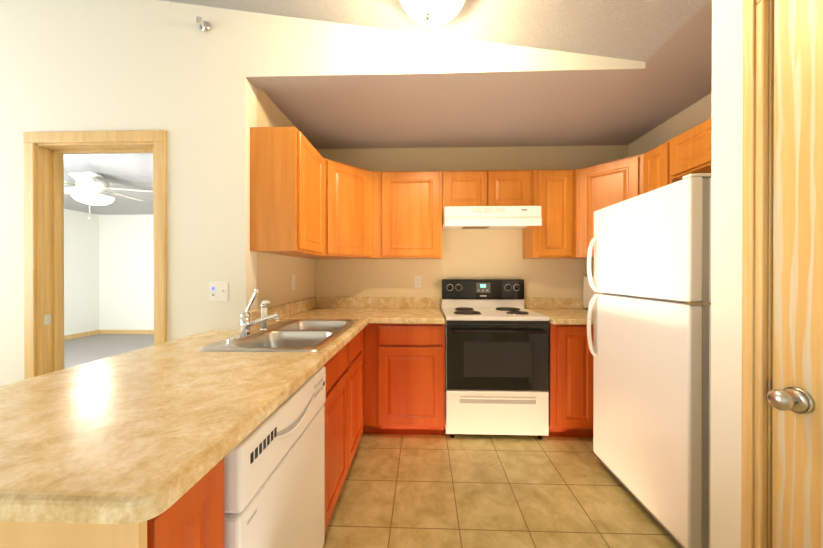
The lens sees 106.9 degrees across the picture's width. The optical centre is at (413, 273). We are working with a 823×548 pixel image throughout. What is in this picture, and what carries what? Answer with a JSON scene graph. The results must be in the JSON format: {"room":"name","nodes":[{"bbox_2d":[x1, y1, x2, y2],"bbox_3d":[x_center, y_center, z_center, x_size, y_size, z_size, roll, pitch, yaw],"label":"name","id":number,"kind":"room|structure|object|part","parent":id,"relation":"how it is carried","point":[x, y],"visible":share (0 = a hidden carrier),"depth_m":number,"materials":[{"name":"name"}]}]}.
{"room":"kitchen","nodes":[
{"label":"kitchen","id":0,"kind":"room"},
{"bbox_2d":[64,334,153,368],"bbox_3d":[-3.833,1.264,4.059,5.590,0.062,4.210,0,0,2],"label":"floor","id":1,"kind":"structure","parent":0,"point":[83,350],"depth_m":5.17,"materials":[{"name":"grey carpet"}]},
{"bbox_2d":[0,0,651,385],"bbox_3d":[-2.690,-0.459,1.911,8.010,3.400,0.120,0,0,2],"label":"wall","id":2,"kind":"structure","parent":0,"point":[188,86],"depth_m":1.82,"materials":[{"name":"white paint"}]},
{"bbox_2d":[64,330,98,339],"bbox_3d":[-6.499,1.188,4.153,0.014,0.088,4.110,0,0,2],"label":"baseboard","id":3,"kind":"structure","parent":2,"relation":"attached to","point":[79,335],"depth_m":5.90,"materials":[{"name":"brown wood"}]},
{"bbox_2d":[23,130,166,379],"bbox_3d":[-1.897,0.196,1.888,0.867,2.091,0.156,0,0,2],"label":"trim","id":4,"kind":"structure","parent":2,"relation":"attached to","point":[43,161],"depth_m":1.83,"materials":[{"name":"brown wood"}]},
{"bbox_2d":[99,330,153,333],"bbox_3d":[-3.706,1.182,6.153,5.470,0.088,0.017,0,0,2],"label":"baseboard","id":5,"kind":"structure","parent":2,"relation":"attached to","point":[100,331],"depth_m":6.21,"materials":[{"name":"brown wood"}]},
{"bbox_2d":[196,16,209,31],"bbox_3d":[-1.229,-1.458,1.772,0.064,0.064,0.058,0,0,2],"label":"sprinkler","id":6,"kind":"object","parent":2,"relation":"attached to","point":[204,26],"visible":1,"depth_m":1.79,"materials":[{"name":"silver metal"}]},
{"bbox_2d":[209,282,227,301],"bbox_3d":[-1.150,0.104,1.795,0.116,0.118,0.017,0,0,2],"label":"outlet","id":7,"kind":"object","parent":2,"relation":"attached to","point":[218,291],"visible":1,"depth_m":1.80,"materials":[{"name":"white plastic"}]},
{"bbox_2d":[250,127,323,255],"bbox_3d":[-0.828,-0.512,2.077,0.298,0.745,0.490,0,0,2],"label":"upper cabinet","id":8,"kind":"object","parent":2,"relation":"attached to","point":[286,191],"visible":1,"depth_m":1.83,"materials":[{"name":"brown wood"}]},
{"bbox_2d":[291,275,294,289],"bbox_3d":[-0.963,0.070,2.448,0.008,0.118,0.070,0,0,2],"label":"outlet","id":9,"kind":"object","parent":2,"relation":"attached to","point":[292,282],"visible":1,"depth_m":2.43,"materials":[{"name":"white plastic"}]},
{"bbox_2d":[293,158,374,258],"bbox_3d":[-0.657,-0.513,2.622,0.606,0.745,0.606,0,0,2],"label":"upper cabinet","id":10,"kind":"object","parent":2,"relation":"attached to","point":[348,211],"visible":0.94,"depth_m":2.45,"materials":[{"name":"brown wood"}]},
{"bbox_2d":[246,297,440,329],"bbox_3d":[-0.366,0.273,2.350,1.204,0.104,1.135,0,0,2],"label":"backsplash","id":11,"kind":"structure","parent":2,"relation":"attached to","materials":[{"name":"laminate"}]},
{"bbox_2d":[373,171,441,258],"bbox_3d":[-0.048,-0.514,2.757,0.598,0.745,0.298,0,0,2],"label":"upper cabinet","id":12,"kind":"object","parent":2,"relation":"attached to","point":[407,214],"visible":1,"depth_m":2.61,"materials":[{"name":"brown wood"}]},
{"bbox_2d":[414,276,421,287],"bbox_3d":[0.044,0.073,2.902,0.070,0.118,0.008,0,0,2],"label":"outlet","id":13,"kind":"object","parent":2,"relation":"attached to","point":[417,281],"visible":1,"depth_m":2.90,"materials":[{"name":"white plastic"}]},
{"bbox_2d":[442,170,532,212],"bbox_3d":[0.638,-0.714,2.734,0.766,0.345,0.298,0,0,2],"label":"upper cabinet","id":14,"kind":"object","parent":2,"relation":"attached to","point":[490,188],"visible":0.83,"depth_m":2.59,"materials":[{"name":"brown wood"}]},
{"bbox_2d":[442,206,541,229],"bbox_3d":[0.635,-0.459,2.639,0.758,0.156,0.480,0,0,2],"label":"range hood","id":15,"kind":"object","parent":14,"relation":"attached to","point":[487,217],"visible":1,"depth_m":2.41,"materials":[{"name":"white metal"}]},
{"bbox_2d":[64,0,711,214],"bbox_3d":[-2.252,-1.682,1.703,8.660,0.968,8.800,0,0,2],"label":"ceiling","id":16,"kind":"structure","parent":0,"point":[669,42],"depth_m":2.04,"materials":[{"name":"white paint"}]},
{"bbox_2d":[64,171,152,218],"bbox_3d":[-3.835,-0.926,3.692,1.279,0.557,1.232,0,0,2],"label":"ceiling fan","id":17,"kind":"object","parent":16,"relation":"hanging from","point":[90,188],"visible":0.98,"depth_m":3.58,"materials":[{"name":"white painted metal"},{"name":"white painted wood"},{"name":"frosted glass"}]},
{"bbox_3d":[-3.831,-0.879,3.647,0.360,0.099,0.360,0,0,2],"label":"ceiling fan glass","id":18,"kind":"part","parent":17,"relation":"part of","materials":[{"name":"white glass"}]},
{"bbox_2d":[400,0,466,25],"bbox_3d":[0.091,-1.298,1.450,0.366,0.218,0.370,0,0,2],"label":"flush-mount ceiling light","id":19,"kind":"object","parent":16,"relation":"attached to","point":[432,12],"visible":1,"depth_m":1.45,"materials":[{"name":"white glass"}]},
{"bbox_2d":[323,427,680,547],"bbox_3d":[-1.232,1.277,0.114,6.520,0.060,5.670,0,0,2],"label":"floor","id":20,"kind":"structure","parent":0,"point":[445,490],"depth_m":1.69,"materials":[{"name":"beige tile"}]},
{"bbox_2d":[0,458,224,547],"bbox_3d":[-0.719,0.808,0.575,0.624,0.876,0.214,0,0,2],"label":"base cabinet","id":21,"kind":"object","parent":20,"relation":"on","point":[193,516],"depth_m":0.49,"materials":[{"name":"brown wood"}]},
{"bbox_2d":[0,297,444,524],"bbox_3d":[-0.493,0.294,1.686,1.416,0.142,2.470,0,0,2],"label":"countertop","id":22,"kind":"structure","parent":21,"relation":"on","point":[140,435],"depth_m":0.72,"materials":[{"name":"laminate"}]},
{"bbox_2d":[227,288,280,341],"bbox_3d":[-0.786,0.195,1.594,0.206,0.248,0.314,0,0,2],"label":"faucet","id":23,"kind":"object","parent":22,"relation":"on","point":[246,324],"visible":1,"depth_m":1.55,"materials":[{"name":"silver metal"}]},
{"bbox_2d":[200,319,358,351],"bbox_3d":[-0.651,0.407,1.714,0.528,0.175,0.858,0,0,2],"label":"sink","id":24,"kind":"object","parent":22,"relation":"in","point":[300,335],"visible":0.46,"depth_m":1.70,"materials":[{"name":"silver metal"}]},
{"bbox_2d":[224,366,325,547],"bbox_3d":[-0.681,0.811,0.981,0.625,0.860,0.592,0,0,2],"label":"dishwasher","id":25,"kind":"object","parent":20,"relation":"on","point":[274,469],"visible":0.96,"depth_m":0.88,"materials":[{"name":"white plastic"}]},
{"bbox_2d":[323,339,351,530],"bbox_3d":[-0.684,0.805,1.509,0.620,0.876,0.457,0,0,2],"label":"base cabinet","id":26,"kind":"object","parent":20,"relation":"on","point":[338,403],"depth_m":1.52,"materials":[{"name":"brown wood"}]},
{"bbox_2d":[352,328,363,459],"bbox_3d":[-0.669,0.804,1.969,0.620,0.876,0.463,0,0,2],"label":"base cabinet","id":27,"kind":"object","parent":20,"relation":"on","point":[357,341],"depth_m":1.98,"materials":[{"name":"brown wood"}]},
{"bbox_2d":[362,323,444,434],"bbox_3d":[-0.096,0.802,2.584,0.678,0.875,0.649,0,0,2],"label":"base cabinet","id":28,"kind":"object","parent":20,"relation":"on","point":[404,378],"visible":0.96,"depth_m":2.27,"materials":[{"name":"brown wood"}]},
{"bbox_2d":[441,279,549,439],"bbox_3d":[0.631,0.644,2.535,0.764,1.190,0.678,0,0,2],"label":"range","id":29,"kind":"object","parent":20,"relation":"on","point":[496,357],"visible":1,"depth_m":2.25,"materials":[{"name":"white enameled metal"},{"name":"black glass"},{"name":"black metal"}]},
{"bbox_2d":[546,323,593,436],"bbox_3d":[1.502,0.802,2.536,0.962,0.875,0.648,0,0,2],"label":"base cabinet","id":30,"kind":"object","parent":20,"relation":"on","point":[570,391],"visible":0.31,"depth_m":2.23,"materials":[{"name":"brown wood"}]},
{"bbox_2d":[524,298,593,324],"bbox_3d":[1.501,0.292,2.522,0.962,0.140,0.673,0,0,2],"label":"countertop","id":31,"kind":"structure","parent":30,"relation":"on","point":[565,310],"depth_m":2.78,"materials":[{"name":"laminate"}]},
{"bbox_2d":[583,276,602,309],"bbox_3d":[1.768,0.171,2.636,0.405,0.304,0.361,0,0,2],"label":"microwave","id":32,"kind":"object","parent":31,"relation":"on","point":[589,292],"visible":0.06,"depth_m":2.75,"materials":[{"name":"white"}]},
{"bbox_2d":[587,173,710,547],"bbox_3d":[1.516,0.401,1.615,0.832,1.642,0.720,0,0,2],"label":"refrigerator","id":33,"kind":"object","parent":20,"relation":"on","point":[651,352],"visible":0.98,"depth_m":1.43,"materials":[{"name":"white metal"}]},
{"bbox_2d":[652,100,699,148],"bbox_3d":[2.025,-0.068,1.857,0.120,2.620,1.910,0,0,2],"label":"wall","id":34,"kind":"structure","parent":0,"point":[688,118],"depth_m":2.28,"materials":[{"name":"white paint"}]},
{"bbox_2d":[523,169,575,258],"bbox_3d":[1.203,-0.514,2.717,0.358,0.745,0.298,0,0,2],"label":"upper cabinet","id":35,"kind":"object","parent":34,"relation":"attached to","point":[553,236],"visible":0.96,"depth_m":2.57,"materials":[{"name":"brown wood"}]},
{"bbox_2d":[565,154,643,258],"bbox_3d":[1.682,-0.513,2.547,0.606,0.745,0.606,0,0,2],"label":"upper cabinet","id":36,"kind":"object","parent":34,"relation":"attached to","point":[601,186],"visible":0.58,"depth_m":2.44,"materials":[{"name":"brown wood"}]},
{"bbox_2d":[643,139,681,192],"bbox_3d":[1.823,-0.512,2.114,0.298,0.745,0.248,0,0,2],"label":"upper cabinet","id":37,"kind":"object","parent":34,"relation":"attached to","point":[656,167],"visible":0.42,"depth_m":2.09,"materials":[{"name":"brown wood"}]},
{"bbox_2d":[671,117,711,178],"bbox_3d":[1.807,-0.750,1.607,0.298,0.265,0.760,0,0,2],"label":"upper cabinet","id":38,"kind":"object","parent":34,"relation":"attached to","point":[691,150],"visible":0.27,"depth_m":1.82,"materials":[{"name":"brown wood"}]},
{"bbox_2d":[700,0,743,547],"bbox_3d":[1.050,-0.450,-0.799,0.160,3.400,3.700,0,0,2],"label":"wall","id":39,"kind":"structure","parent":0,"point":[724,104],"depth_m":1.00,"materials":[{"name":"white paint"}]},
{"bbox_2d":[741,0,773,547],"bbox_3d":[1.059,0.198,0.491,0.145,2.095,0.890,0,0,2],"label":"door frame","id":40,"kind":"structure","parent":39,"relation":"attached to","point":[757,268],"depth_m":0.89,"materials":[{"name":"brown wood"}]},
{"bbox_2d":[767,0,822,547],"bbox_3d":[0.997,0.226,0.493,0.104,2.024,0.760,0,0,2],"label":"closet door","id":41,"kind":"structure","parent":39,"relation":"in","point":[795,397],"depth_m":0.81,"materials":[{"name":"brown wood"}]}
]}

